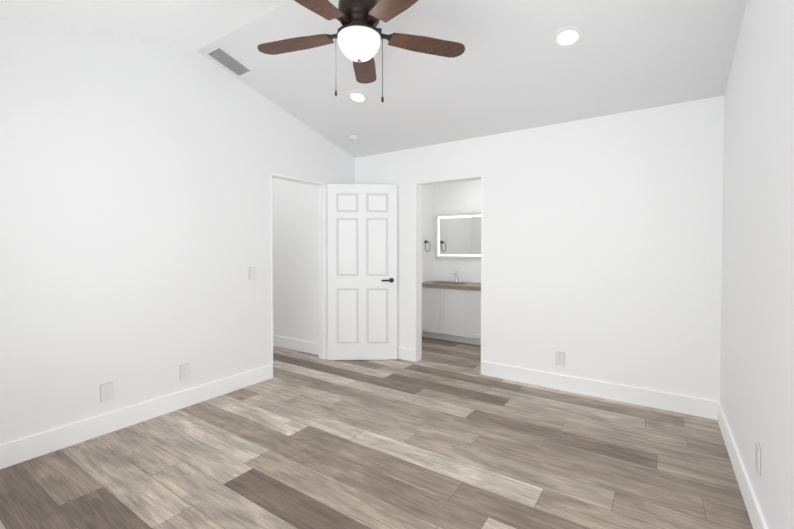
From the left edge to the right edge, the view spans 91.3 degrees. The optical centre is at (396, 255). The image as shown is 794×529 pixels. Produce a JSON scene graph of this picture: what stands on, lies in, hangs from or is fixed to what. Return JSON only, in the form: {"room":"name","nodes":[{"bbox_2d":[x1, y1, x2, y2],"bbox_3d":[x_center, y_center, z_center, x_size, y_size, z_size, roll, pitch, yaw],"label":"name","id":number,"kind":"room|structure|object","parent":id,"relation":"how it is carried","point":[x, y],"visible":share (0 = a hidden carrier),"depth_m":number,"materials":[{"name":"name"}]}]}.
{"room":"empty bedroom","nodes":[
{"label":"empty bedroom","id":0,"kind":"room"},
{"bbox_2d":[0,17,354,444],"bbox_3d":[-1.717,-0.251,3.292,0.120,2.985,4.280,1,1,34],"label":"wall","id":1,"kind":"structure","parent":0,"point":[135,234],"depth_m":2.83,"materials":[{"name":"white paint"}]},
{"bbox_2d":[100,382,112,401],"bbox_3d":[-2.037,0.962,2.727,0.009,0.123,0.077,1,1,34],"label":"electrical outlet","id":2,"kind":"object","parent":1,"relation":"attached to","point":[106,391],"visible":1,"depth_m":2.72,"materials":[{"name":"white plastic"}]},
{"bbox_2d":[0,364,271,468],"bbox_3d":[-2.013,1.181,2.755,0.020,0.140,2.723,1,1,34],"label":"baseboard","id":3,"kind":"structure","parent":1,"relation":"attached to","point":[25,449],"depth_m":2.78,"materials":[{"name":"white paint"}]},
{"bbox_2d":[180,363,189,379],"bbox_3d":[-1.734,0.954,3.174,0.009,0.123,0.077,1,1,34],"label":"electrical outlet","id":4,"kind":"object","parent":1,"relation":"attached to","point":[184,371],"visible":1,"depth_m":3.17,"materials":[{"name":"white plastic"}]},
{"bbox_2d":[249,267,255,279],"bbox_3d":[-1.370,0.174,3.693,0.014,0.123,0.077,1,1,34],"label":"light switch","id":5,"kind":"object","parent":1,"relation":"attached to","point":[252,273],"visible":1,"depth_m":3.69,"materials":[{"name":"white plastic"}]},
{"bbox_2d":[270,173,327,377],"bbox_3d":[-1.086,0.199,4.231,0.128,2.052,0.790,1,1,34],"label":"door frame","id":6,"kind":"structure","parent":1,"relation":"attached to","point":[322,263],"depth_m":4.52,"materials":[{"name":"white paint"}]},
{"bbox_2d":[327,184,396,359],"bbox_3d":[-0.399,0.197,4.503,0.802,2.032,0.137,0,1,-2],"label":"door","id":7,"kind":"structure","parent":6,"relation":"attached to","point":[362,271],"depth_m":4.49,"materials":[{"name":"white paint"}]},
{"bbox_2d":[272,178,318,343],"bbox_3d":[-1.514,-0.042,5.164,1.640,2.500,0.120,1,1,34],"label":"wall","id":8,"kind":"structure","parent":0,"point":[295,250],"depth_m":4.95,"materials":[{"name":"white paint"}]},
{"bbox_2d":[273,335,318,354],"bbox_3d":[-1.503,1.140,5.095,1.520,0.140,0.016,1,1,34],"label":"baseboard","id":9,"kind":"structure","parent":8,"relation":"attached to","point":[289,343],"depth_m":4.93,"materials":[{"name":"white paint"}]},
{"bbox_2d":[0,0,746,157],"bbox_3d":[-0.180,-1.498,2.227,3.835,0.695,4.280,1,1,34],"label":"ceiling","id":10,"kind":"structure","parent":0,"point":[512,67],"depth_m":2.85,"materials":[{"name":"white paint"}]},
{"bbox_2d":[204,45,253,77],"bbox_3d":[-1.433,-1.649,3.321,0.215,0.008,0.340,1,-13,34],"label":"ceiling vent","id":11,"kind":"object","parent":10,"relation":"in","point":[221,56],"visible":1,"depth_m":3.31,"materials":[{"name":"white plastic"}]},
{"bbox_2d":[348,134,358,141],"bbox_3d":[-0.488,-1.305,4.355,0.128,0.041,0.128,1,-13,34],"label":"smoke detector","id":12,"kind":"object","parent":10,"relation":"attached to","point":[353,138],"visible":1,"depth_m":4.32,"materials":[{"name":"white plastic"}]},
{"bbox_2d":[347,90,367,103],"bbox_3d":[-0.365,-1.452,3.573,0.196,0.008,0.196,1,-13,34],"label":"recessed light","id":13,"kind":"object","parent":10,"relation":"in","point":[355,96],"visible":1,"depth_m":3.57,"materials":[{"name":"white plastic"}]},
{"bbox_2d":[257,0,464,102],"bbox_3d":[-0.253,-1.285,2.215,1.301,0.790,1.252,1,1,34],"label":"ceiling fan","id":14,"kind":"object","parent":10,"relation":"hanging from","point":[359,35],"visible":1,"depth_m":2.22,"materials":[{"name":"brown wood"}]},
{"bbox_2d":[552,26,583,47],"bbox_3d":[1.125,-1.435,2.563,0.196,0.008,0.196,1,-13,34],"label":"recessed light","id":15,"kind":"object","parent":10,"relation":"in","point":[569,36],"visible":1,"depth_m":2.56,"materials":[{"name":"white plastic"}]},
{"bbox_2d":[0,337,752,528],"bbox_3d":[-0.393,1.290,3.406,5.555,0.100,6.010,1,1,34],"label":"floor","id":16,"kind":"structure","parent":0,"point":[443,434],"depth_m":2.36,"materials":[{"name":"brown wood"}]},
{"bbox_2d":[422,271,480,344],"bbox_3d":[1.075,0.716,5.442,1.561,0.975,0.573,1,1,34],"label":"bathroom vanity","id":17,"kind":"object","parent":16,"relation":"on","point":[451,310],"visible":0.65,"depth_m":5.37,"materials":[{"name":"white paint"}]},
{"bbox_2d":[422,184,433,281],"bbox_3d":[0.156,-0.049,5.578,0.120,2.500,1.600,1,1,34],"label":"wall","id":18,"kind":"structure","parent":0,"point":[428,228],"depth_m":5.93,"materials":[{"name":"white paint"}]},
{"bbox_2d":[434,179,480,282],"bbox_3d":[1.494,-0.049,5.564,2.110,2.500,0.120,1,1,34],"label":"wall","id":19,"kind":"structure","parent":0,"point":[460,197],"depth_m":5.88,"materials":[{"name":"white paint"}]},
{"bbox_2d":[436,212,480,258],"bbox_3d":[1.132,-0.287,5.716,1.245,0.670,0.030,1,1,34],"label":"led mirror","id":20,"kind":"object","parent":19,"relation":"attached to","point":[458,235],"visible":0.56,"depth_m":5.84,"materials":[{"name":"clear glass"}]},
{"bbox_2d":[355,96,723,401],"bbox_3d":[0.987,-0.011,3.975,3.595,2.480,0.120,1,1,34],"label":"wall","id":21,"kind":"structure","parent":0,"point":[602,248],"depth_m":3.38,"materials":[{"name":"white paint"}]},
{"bbox_2d":[397,347,414,361],"bbox_3d":[-0.169,1.147,4.700,0.890,0.140,0.020,1,1,34],"label":"baseboard","id":22,"kind":"structure","parent":21,"relation":"attached to","point":[407,354],"depth_m":4.50,"materials":[{"name":"white paint"}]},
{"bbox_2d":[415,175,482,373],"bbox_3d":[0.576,0.198,4.258,0.820,2.052,0.128,1,1,34],"label":"door frame","id":23,"kind":"structure","parent":21,"relation":"attached to","point":[418,271],"depth_m":4.44,"materials":[{"name":"white paint"}]},
{"bbox_2d":[556,351,564,365],"bbox_3d":[1.500,0.952,3.567,0.077,0.123,0.009,1,1,34],"label":"electrical outlet","id":24,"kind":"object","parent":21,"relation":"attached to","point":[560,358],"visible":1,"depth_m":3.56,"materials":[{"name":"white plastic"}]},
{"bbox_2d":[482,361,711,418],"bbox_3d":[1.639,1.168,3.474,1.840,0.140,0.019,1,1,34],"label":"baseboard","id":25,"kind":"structure","parent":21,"relation":"attached to","point":[688,405],"depth_m":3.35,"materials":[{"name":"white paint"}]},
{"bbox_2d":[720,0,793,528],"bbox_3d":[1.357,-0.214,1.207,0.120,2.985,4.280,1,1,34],"label":"wall","id":26,"kind":"structure","parent":0,"point":[757,357],"depth_m":1.77,"materials":[{"name":"white paint"}]},
{"bbox_2d":[712,401,768,528],"bbox_3d":[1.299,1.207,1.271,0.020,0.140,4.046,1,1,34],"label":"baseboard","id":27,"kind":"structure","parent":26,"relation":"attached to","point":[757,519],"depth_m":2.08,"materials":[{"name":"white paint"}]},
{"bbox_2d":[755,442,760,475],"bbox_3d":[1.652,0.928,1.777,0.009,0.123,0.077,1,1,34],"label":"electrical outlet","id":28,"kind":"object","parent":26,"relation":"attached to","point":[758,457],"visible":1,"depth_m":1.76,"materials":[{"name":"white plastic"}]}
]}

